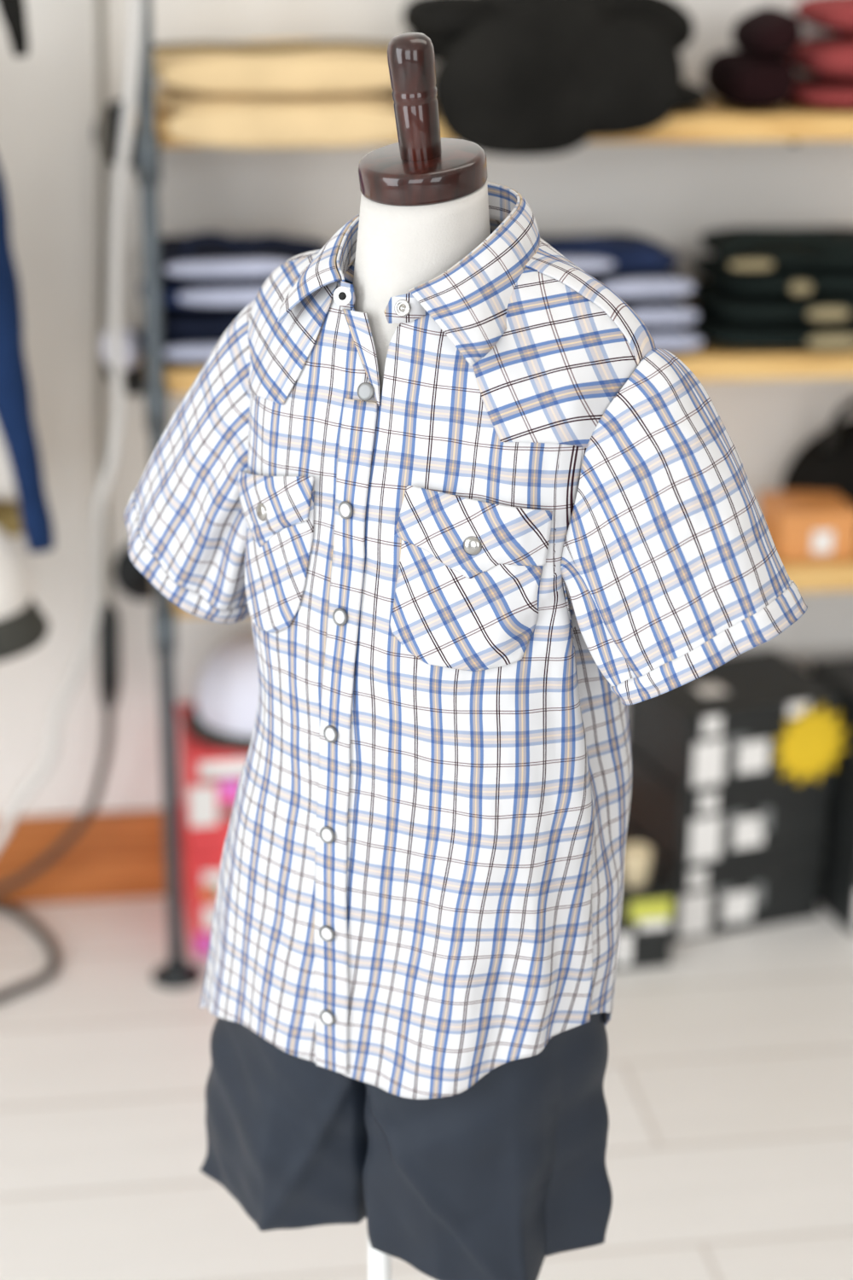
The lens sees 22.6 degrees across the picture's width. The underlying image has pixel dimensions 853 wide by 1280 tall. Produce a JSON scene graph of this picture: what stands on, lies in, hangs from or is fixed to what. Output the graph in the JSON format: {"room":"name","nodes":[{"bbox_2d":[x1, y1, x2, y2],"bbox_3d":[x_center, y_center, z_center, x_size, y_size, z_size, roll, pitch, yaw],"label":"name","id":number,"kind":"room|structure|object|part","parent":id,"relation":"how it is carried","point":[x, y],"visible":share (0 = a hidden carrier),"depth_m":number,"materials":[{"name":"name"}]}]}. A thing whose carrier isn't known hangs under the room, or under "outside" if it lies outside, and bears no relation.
{"room":"clothing store","nodes":[
{"label":"clothing store","id":0,"kind":"room"},
{"bbox_2d":[0,896,852,1279],"bbox_3d":[0.750,1.330,0.824,6.800,0.050,5.625,-2,20,-8],"label":"floor","id":1,"kind":"structure","parent":0,"point":[728,1084],"depth_m":2.73,"materials":[{"name":"white wood"}]},
{"bbox_2d":[0,901,59,1001],"bbox_3d":[-0.675,0.467,3.093,0.280,0.014,0.384,-5,20,-14],"label":"cord","id":2,"kind":"object","parent":1,"relation":"on","point":[49,944],"visible":1,"depth_m":3.10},
{"bbox_2d":[179,802,222,957],"bbox_3d":[-0.235,0.350,3.211,0.260,0.162,0.200,-3,20,-10],"label":"shoe box","id":3,"kind":"object","parent":1,"relation":"on","point":[200,874],"visible":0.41,"depth_m":3.10,"materials":[{"name":"red cardboard"}]},
{"bbox_3d":[-0.234,0.280,3.185,0.260,0.012,0.200,-3,20,-10],"label":"box lid","id":4,"kind":"part","parent":3,"relation":"part of","materials":[{"name":"red cardboard"}]},
{"bbox_2d":[195,933,210,955],"bbox_3d":[-0.325,0.445,3.123,0.026,0.034,0.003,-3,20,-10],"label":"print","id":5,"kind":"object","parent":3,"relation":"attached to","point":[202,940],"depth_m":3.12},
{"bbox_2d":[200,887,215,898],"bbox_3d":[-0.318,0.367,3.096,0.020,0.016,0.003,-3,20,-10],"label":"print","id":6,"kind":"object","parent":3,"relation":"on","point":[206,893],"depth_m":3.09},
{"bbox_3d":[-0.313,0.405,3.110,0.026,0.037,0.003,-3,20,-10],"label":"white panel","id":7,"kind":"part","parent":3,"relation":"part of","materials":[{"name":"white cardboard"}]},
{"bbox_2d":[176,702,247,856],"bbox_3d":[-0.231,0.197,3.156,0.260,0.162,0.200,-3,20,-10],"label":"shoe box","id":8,"kind":"object","parent":3,"relation":"on","point":[210,775],"visible":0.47,"depth_m":3.05,"materials":[{"name":"red cardboard"}]},
{"bbox_3d":[-0.319,0.237,3.049,0.039,0.062,0.003,-3,20,-10],"label":"white panel","id":9,"kind":"part","parent":8,"relation":"part of","materials":[{"name":"paper"}]},
{"bbox_3d":[-0.230,0.127,3.131,0.260,0.012,0.200,-3,20,-10],"label":"box lid","id":10,"kind":"part","parent":8,"relation":"part of","materials":[{"name":"cardboard"}]},
{"bbox_2d":[186,630,258,752],"bbox_3d":[-0.236,0.057,3.100,0.230,0.145,0.230,-2,20,-8],"label":"helmet","id":11,"kind":"object","parent":8,"relation":"on","point":[224,715],"visible":0.43,"depth_m":3.03,"materials":[{"name":"white plastic"}]},
{"bbox_2d":[220,778,239,801],"bbox_3d":[-0.280,0.213,3.047,0.031,0.034,0.003,-3,20,-10],"label":"print","id":12,"kind":"object","parent":8,"relation":"on","point":[228,786],"depth_m":3.04},
{"bbox_2d":[351,32,490,1279],"bbox_3d":[-0.034,0.286,1.555,0.261,1.408,0.260,-7,21,-19],"label":"mannequin","id":13,"kind":"object","parent":1,"relation":"on","point":[424,206],"visible":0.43,"depth_m":1.32,"materials":[{"name":"white plastic"}]},
{"bbox_2d":[199,1012,612,1279],"bbox_3d":[-0.020,0.286,1.557,0.326,0.324,0.162,12,23,30],"label":"shorts","id":14,"kind":"object","parent":13,"relation":"on","point":[496,1178],"visible":0.55,"depth_m":1.52,"materials":[{"name":"fabric"}]},
{"bbox_3d":[-0.085,0.316,1.611,0.172,0.224,0.160,12,23,30],"label":"leg","id":15,"kind":"part","parent":14,"relation":"part of","materials":[{"name":"fabric"}]},
{"bbox_3d":[0.049,0.347,1.533,0.163,0.227,0.162,12,23,30],"label":"leg","id":16,"kind":"part","parent":14,"relation":"part of","materials":[{"name":"fabric"}]},
{"bbox_3d":[-0.007,-0.335,1.317,0.029,0.078,0.040,12,23,30],"label":"cap knob","id":17,"kind":"part","parent":13,"relation":"part of","materials":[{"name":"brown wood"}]},
{"bbox_2d":[123,181,808,1099],"bbox_3d":[0.010,0.022,1.457,0.512,0.651,0.227,12,23,30],"label":"plaid shirt","id":18,"kind":"object","parent":13,"relation":"attached to","point":[459,586],"visible":0.98,"depth_m":1.37,"materials":[{"name":"fabric"}]},
{"bbox_3d":[-0.094,0.026,1.471,0.186,0.588,0.129,12,23,30],"label":"panel","id":19,"kind":"part","parent":18,"relation":"part of","materials":[{"name":"fabric"}]},
{"bbox_3d":[0.024,0.047,1.374,0.164,0.542,0.084,12,23,30],"label":"panel","id":20,"kind":"part","parent":18,"relation":"part of","materials":[{"name":"fabric"}]},
{"bbox_3d":[0.024,0.016,1.507,0.322,0.629,0.141,16,25,37],"label":"panel","id":21,"kind":"part","parent":18,"relation":"part of","materials":[{"name":"fabric"}]},
{"bbox_2d":[616,867,676,970],"bbox_3d":[0.251,0.413,3.113,0.205,0.118,0.089,-4,20,-12],"label":"shoe box","id":22,"kind":"object","parent":1,"relation":"on","point":[648,911],"visible":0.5,"depth_m":3.09,"materials":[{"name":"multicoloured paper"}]},
{"bbox_2d":[624,842,651,888],"bbox_3d":[0.304,0.328,3.093,0.044,0.055,0.044,-2,20,-8],"label":"cup","id":23,"kind":"object","parent":22,"relation":"on","point":[638,856],"visible":0.84,"depth_m":3.08,"materials":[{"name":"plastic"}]},
{"bbox_3d":[0.251,0.376,3.100,0.205,0.040,0.088,-4,20,-12],"label":"box lid","id":24,"kind":"part","parent":22,"relation":"part of","materials":[{"name":"yellow cardboard"}]},
{"bbox_2d":[626,825,826,942],"bbox_3d":[0.447,0.349,3.289,0.258,0.122,0.206,-7,21,-20],"label":"shoe box","id":25,"kind":"object","parent":1,"relation":"on","point":[728,896],"visible":0.52,"depth_m":3.20,"materials":[{"name":"black cardboard"}]},
{"bbox_3d":[0.447,0.310,3.275,0.258,0.040,0.205,-7,21,-20],"label":"box lid","id":26,"kind":"part","parent":25,"relation":"part of","materials":[{"name":"black cardboard"}]},
{"bbox_2d":[628,749,834,868],"bbox_3d":[0.452,0.234,3.247,0.258,0.122,0.206,-7,21,-20],"label":"shoe box","id":27,"kind":"object","parent":25,"relation":"on","point":[759,817],"visible":0.69,"depth_m":3.16,"materials":[{"name":"black cardboard"}]},
{"bbox_3d":[0.452,0.195,3.233,0.258,0.040,0.205,-7,21,-20],"label":"box lid","id":28,"kind":"part","parent":27,"relation":"part of","materials":[{"name":"black cardboard"}]},
{"bbox_2d":[628,649,849,792],"bbox_3d":[0.463,0.124,3.207,0.269,0.136,0.210,-7,21,-20],"label":"shoe box","id":29,"kind":"object","parent":27,"relation":"on","point":[760,715],"visible":0.84,"depth_m":3.13,"materials":[{"name":"black cardboard"}]},
{"bbox_3d":[0.457,0.080,3.192,0.258,0.040,0.205,-7,21,-20],"label":"box lid","id":30,"kind":"part","parent":29,"relation":"part of","materials":[{"name":"black cardboard"}]},
{"bbox_2d":[819,831,852,933],"bbox_3d":[0.733,0.343,3.313,0.258,0.122,0.206,-5,21,-15],"label":"shoe box","id":31,"kind":"object","parent":1,"relation":"on","point":[836,883],"visible":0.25,"depth_m":3.23,"materials":[{"name":"black cardboard"}]},
{"bbox_3d":[0.733,0.304,3.299,0.258,0.040,0.205,-5,21,-15],"label":"box lid","id":32,"kind":"part","parent":31,"relation":"part of","materials":[{"name":"black cardboard"}]},
{"bbox_2d":[826,757,852,855],"bbox_3d":[0.737,0.227,3.272,0.258,0.122,0.206,-5,21,-15],"label":"shoe box","id":33,"kind":"object","parent":31,"relation":"on","point":[840,809],"visible":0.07,"depth_m":3.21,"materials":[{"name":"black cardboard"}]},
{"bbox_2d":[810,657,852,772],"bbox_3d":[0.741,0.112,3.231,0.258,0.122,0.206,-5,21,-15],"label":"shoe box","id":34,"kind":"object","parent":33,"relation":"on","point":[838,673],"visible":0.52,"depth_m":3.20,"materials":[{"name":"black cardboard"}]},
{"bbox_3d":[0.741,0.073,3.217,0.258,0.040,0.205,-5,21,-15],"label":"box lid","id":35,"kind":"part","parent":34,"relation":"part of","materials":[{"name":"black cardboard"}]},
{"bbox_3d":[0.737,0.189,3.258,0.258,0.040,0.205,-5,21,-15],"label":"box lid","id":36,"kind":"part","parent":33,"relation":"part of","materials":[{"name":"black cardboard"}]},
{"bbox_2d":[0,0,852,817],"bbox_3d":[0.350,-0.950,3.014,6.800,2.750,0.100,-2,20,-8],"label":"wall","id":37,"kind":"structure","parent":0,"point":[669,194],"depth_m":3.06,"materials":[{"name":"beige paint"}]},
{"bbox_2d":[0,808,182,904],"bbox_3d":[0.348,0.297,3.401,6.800,0.142,0.018,-2,20,-8],"label":"baseboard","id":38,"kind":"structure","parent":37,"relation":"attached to","point":[117,854],"depth_m":3.27,"materials":[{"name":"orange wood"}]},
{"bbox_2d":[93,0,852,989],"bbox_3d":[0.687,-0.423,3.035,2.271,1.750,0.312,-2,20,-8],"label":"shelf unit","id":39,"kind":"object","parent":37,"relation":"attached to","point":[154,378],"visible":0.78,"depth_m":2.89,"materials":[{"name":"brown wood"}]},
{"bbox_3d":[-0.352,-0.344,2.774,0.023,1.738,0.023,-2,20,-8],"label":"post","id":40,"kind":"part","parent":39,"relation":"part of","materials":[{"name":"grey metal"}]},
{"bbox_2d":[100,323,222,369],"bbox_3d":[-0.288,-0.405,2.897,0.310,0.051,0.258,-2,20,-8],"label":"jeans","id":41,"kind":"object","parent":39,"relation":"on","point":[177,347],"visible":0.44,"depth_m":2.81,"materials":[{"name":"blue fabric"}]},
{"bbox_3d":[-0.409,-0.391,2.854,0.054,0.051,0.103,-2,20,-8],"label":"trouser leg","id":42,"kind":"part","parent":41,"relation":"part of","materials":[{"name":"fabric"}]},
{"bbox_2d":[143,306,244,335],"bbox_3d":[-0.256,-0.446,2.891,0.253,0.037,0.237,-2,20,-8],"label":"jeans","id":43,"kind":"object","parent":41,"relation":"on","point":[188,321],"visible":0.19,"depth_m":2.78,"materials":[{"name":"fabric"}]},
{"bbox_2d":[139,275,267,308],"bbox_3d":[-0.263,-0.479,2.871,0.247,0.040,0.246,-2,20,-8],"label":"jeans","id":44,"kind":"object","parent":43,"relation":"on","point":[177,292],"visible":0.4,"depth_m":2.76,"materials":[{"name":"blue fabric"}]},
{"bbox_2d":[140,232,325,278],"bbox_3d":[-0.253,-0.528,2.857,0.255,0.066,0.248,-2,20,-8],"label":"jeans","id":45,"kind":"object","parent":44,"relation":"on","point":[204,254],"visible":0.84,"depth_m":2.76,"materials":[{"name":"fabric"}]},
{"bbox_2d":[155,85,398,148],"bbox_3d":[-0.189,-0.693,2.796,0.330,0.068,0.270,-2,20,-8],"label":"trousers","id":46,"kind":"object","parent":39,"relation":"on","point":[358,119],"visible":0.68,"depth_m":2.68,"materials":[{"name":"fabric"}]},
{"bbox_2d":[153,38,391,95],"bbox_3d":[-0.197,-0.755,2.781,0.347,0.066,0.254,-2,20,-8],"label":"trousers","id":47,"kind":"object","parent":46,"relation":"on","point":[293,66],"visible":0.88,"depth_m":2.67,"materials":[{"name":"fabric"}]},
{"bbox_2d":[646,325,703,350],"bbox_3d":[0.212,-0.432,2.966,0.294,0.037,0.251,-2,20,-8],"label":"jeans","id":48,"kind":"object","parent":39,"relation":"on","point":[666,337],"visible":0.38,"depth_m":2.87,"materials":[{"name":"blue fabric"}]},
{"bbox_2d":[622,296,698,325],"bbox_3d":[0.209,-0.464,2.954,0.286,0.038,0.250,-2,20,-8],"label":"jeans","id":49,"kind":"object","parent":48,"relation":"on","point":[655,311],"visible":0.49,"depth_m":2.85,"materials":[{"name":"fabric"}]},
{"bbox_2d":[586,267,694,299],"bbox_3d":[0.204,-0.500,2.938,0.293,0.040,0.247,-2,20,-8],"label":"jeans","id":50,"kind":"object","parent":49,"relation":"on","point":[632,284],"visible":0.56,"depth_m":2.84,"materials":[{"name":"fabric"}]},
{"bbox_2d":[540,232,679,272],"bbox_3d":[0.192,-0.539,2.923,0.287,0.048,0.248,-2,20,-8],"label":"jeans","id":51,"kind":"object","parent":50,"relation":"on","point":[613,251],"visible":0.5,"depth_m":2.84,"materials":[{"name":"blue fabric"}]},
{"bbox_2d":[676,81,709,109],"bbox_3d":[0.241,-0.740,2.858,0.265,0.053,0.221,-2,20,-8],"label":"trousers","id":52,"kind":"object","parent":39,"relation":"on","point":[692,96],"visible":0.13,"depth_m":2.79,"materials":[{"name":"fabric"}]},
{"bbox_2d":[402,0,694,156],"bbox_3d":[0.155,-0.761,2.810,0.386,0.214,0.308,-2,20,-8],"label":"bag","id":53,"kind":"object","parent":52,"relation":"on","point":[514,78],"visible":0.94,"depth_m":2.69,"materials":[{"name":"fabric"}]},
{"bbox_2d":[704,6,802,109],"bbox_3d":[0.437,-0.783,2.868,0.092,0.130,0.222,-2,20,-8],"label":"clothing","id":54,"kind":"object","parent":39,"relation":"on","point":[756,75],"visible":1,"depth_m":2.79,"materials":[{"name":"black fabric"}]},
{"bbox_2d":[683,304,852,349],"bbox_3d":[0.523,-0.446,3.007,0.316,0.042,0.246,-2,20,-8],"label":"jeans","id":55,"kind":"object","parent":39,"relation":"on","point":[805,333],"visible":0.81,"depth_m":2.91,"materials":[{"name":"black fabric"}]},
{"bbox_2d":[686,279,852,320],"bbox_3d":[0.530,-0.483,2.996,0.307,0.038,0.248,-2,20,-8],"label":"jeans","id":56,"kind":"object","parent":55,"relation":"on","point":[720,299],"visible":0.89,"depth_m":2.90,"materials":[{"name":"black fabric"}]},
{"bbox_2d":[692,255,852,294],"bbox_3d":[0.531,-0.517,2.983,0.293,0.040,0.247,-2,20,-8],"label":"jeans","id":57,"kind":"object","parent":56,"relation":"on","point":[794,280],"visible":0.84,"depth_m":2.89,"materials":[{"name":"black fabric"}]},
{"bbox_2d":[700,226,852,270],"bbox_3d":[0.531,-0.559,2.969,0.299,0.056,0.248,-2,20,-8],"label":"jeans","id":58,"kind":"object","parent":57,"relation":"on","point":[747,248],"visible":1,"depth_m":2.88,"materials":[{"name":"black fabric"}]},
{"bbox_2d":[758,489,852,561],"bbox_3d":[0.553,-0.167,3.097,0.114,0.071,0.125,-2,20,-8],"label":"carton","id":59,"kind":"object","parent":39,"relation":"on","point":[803,525],"visible":0.91,"depth_m":3.05,"materials":[{"name":"orange cardboard"}]},
{"bbox_3d":[0.553,-0.191,3.089,0.114,0.019,0.124,-2,20,-8],"label":"lid","id":60,"kind":"part","parent":59,"relation":"part of","materials":[{"name":"orange cardboard"}]},
{"bbox_2d":[781,397,852,506],"bbox_3d":[0.632,-0.270,3.171,0.201,0.217,0.111,-2,20,-8],"label":"cap","id":61,"kind":"object","parent":39,"relation":"on","point":[825,462],"visible":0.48,"depth_m":3.13,"materials":[{"name":"fabric"}]},
{"bbox_3d":[0.640,-0.318,3.115,0.114,0.089,0.035,-2,20,-8],"label":"bag handle","id":62,"kind":"part","parent":61,"relation":"part of","materials":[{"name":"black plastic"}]},
{"bbox_2d":[790,75,852,109],"bbox_3d":[0.634,-0.753,2.924,0.304,0.038,0.226,-2,20,-8],"label":"sweater","id":63,"kind":"object","parent":39,"relation":"on","point":[814,90],"visible":0.72,"depth_m":2.83,"materials":[{"name":"red fabric"}]},
{"bbox_2d":[784,33,852,79],"bbox_3d":[0.637,-0.796,2.910,0.283,0.057,0.227,-2,20,-8],"label":"sweater","id":64,"kind":"object","parent":63,"relation":"on","point":[828,55],"visible":0.85,"depth_m":2.83,"materials":[{"name":"red fabric"}]},
{"bbox_2d":[796,0,852,34],"bbox_3d":[0.644,-0.850,2.892,0.267,0.058,0.228,-2,20,-8],"label":"sweater","id":65,"kind":"object","parent":64,"relation":"on","point":[834,15],"visible":1,"depth_m":2.82,"materials":[{"name":"red fabric"}]},
{"bbox_3d":[-0.898,-0.056,2.828,0.605,0.030,0.480,-2,20,-8],"label":"wall ledge","id":66,"kind":"object","parent":37,"relation":"attached to","visible":0},
{"bbox_2d":[0,529,49,661],"bbox_3d":[-0.588,-0.081,2.620,0.238,0.162,0.238,-2,20,-8],"label":"sun hat","id":67,"kind":"object","parent":66,"relation":"on","point":[24,626],"visible":1,"depth_m":2.59,"materials":[{"name":"grey fabric"}]},
{"bbox_3d":[-0.587,-0.102,2.612,0.204,0.117,0.204,-2,20,-8],"label":"crown","id":68,"kind":"part","parent":67,"relation":"part of","materials":[{"name":"white fabric"}]},
{"bbox_3d":[0.771,-1.328,-0.133,6.800,0.100,5.625,-2,20,-8],"label":"ceiling","id":69,"kind":"structure","parent":0,"visible":0},
{"bbox_2d":[0,0,120,893],"bbox_3d":[-0.665,-0.859,2.739,0.507,2.749,0.060,-5,21,-15],"label":"power cord","id":70,"kind":"object","parent":69,"relation":"hanging from","point":[108,632],"visible":0.96,"depth_m":3.04,"materials":[{"name":"black plastic"}]},
{"bbox_3d":[-0.694,0.273,3.152,0.472,0.340,0.026,-4,20,-11],"label":"cord","id":71,"kind":"part","parent":70,"relation":"part of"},
{"bbox_3d":[-0.437,-1.110,2.720,0.025,2.260,0.060,10,22,25],"label":"cord","id":72,"kind":"part","parent":70,"relation":"part of","materials":[{"name":"white plastic"}]},
{"bbox_2d":[0,0,143,847],"bbox_3d":[-0.661,-0.789,2.545,0.660,2.748,0.038,-1,20,-5],"label":"hanging cable","id":73,"kind":"object","parent":69,"relation":"hanging from","point":[136,6],"visible":1,"depth_m":2.75,"materials":[{"name":"plastic"}]},
{"bbox_3d":[-0.805,-0.894,2.467,0.080,0.080,0.624,-2,20,-8],"label":"rail","id":74,"kind":"object","parent":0,"visible":0},
{"bbox_2d":[0,432,23,537],"bbox_3d":[-0.709,-0.514,2.626,0.426,0.858,0.127,-2,20,-8],"label":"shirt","id":75,"kind":"object","parent":74,"relation":"hanging from","point":[10,521],"visible":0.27,"depth_m":2.74,"materials":[{"name":"fabric"}]},
{"bbox_2d":[0,0,29,57],"bbox_3d":[-0.629,-0.810,2.404,0.341,0.297,0.040,-2,20,-8],"label":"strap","id":76,"kind":"object","parent":74,"relation":"hanging from","point":[13,12],"visible":1,"depth_m":2.46,"materials":[{"name":"fabric"}]},
{"bbox_2d":[0,166,54,552],"bbox_3d":[-0.720,-0.483,2.466,0.533,0.808,0.150,-2,20,-8],"label":"jacket","id":77,"kind":"object","parent":74,"relation":"hanging from","point":[17,427],"visible":1,"depth_m":2.55,"materials":[{"name":"fabric"}]}
]}

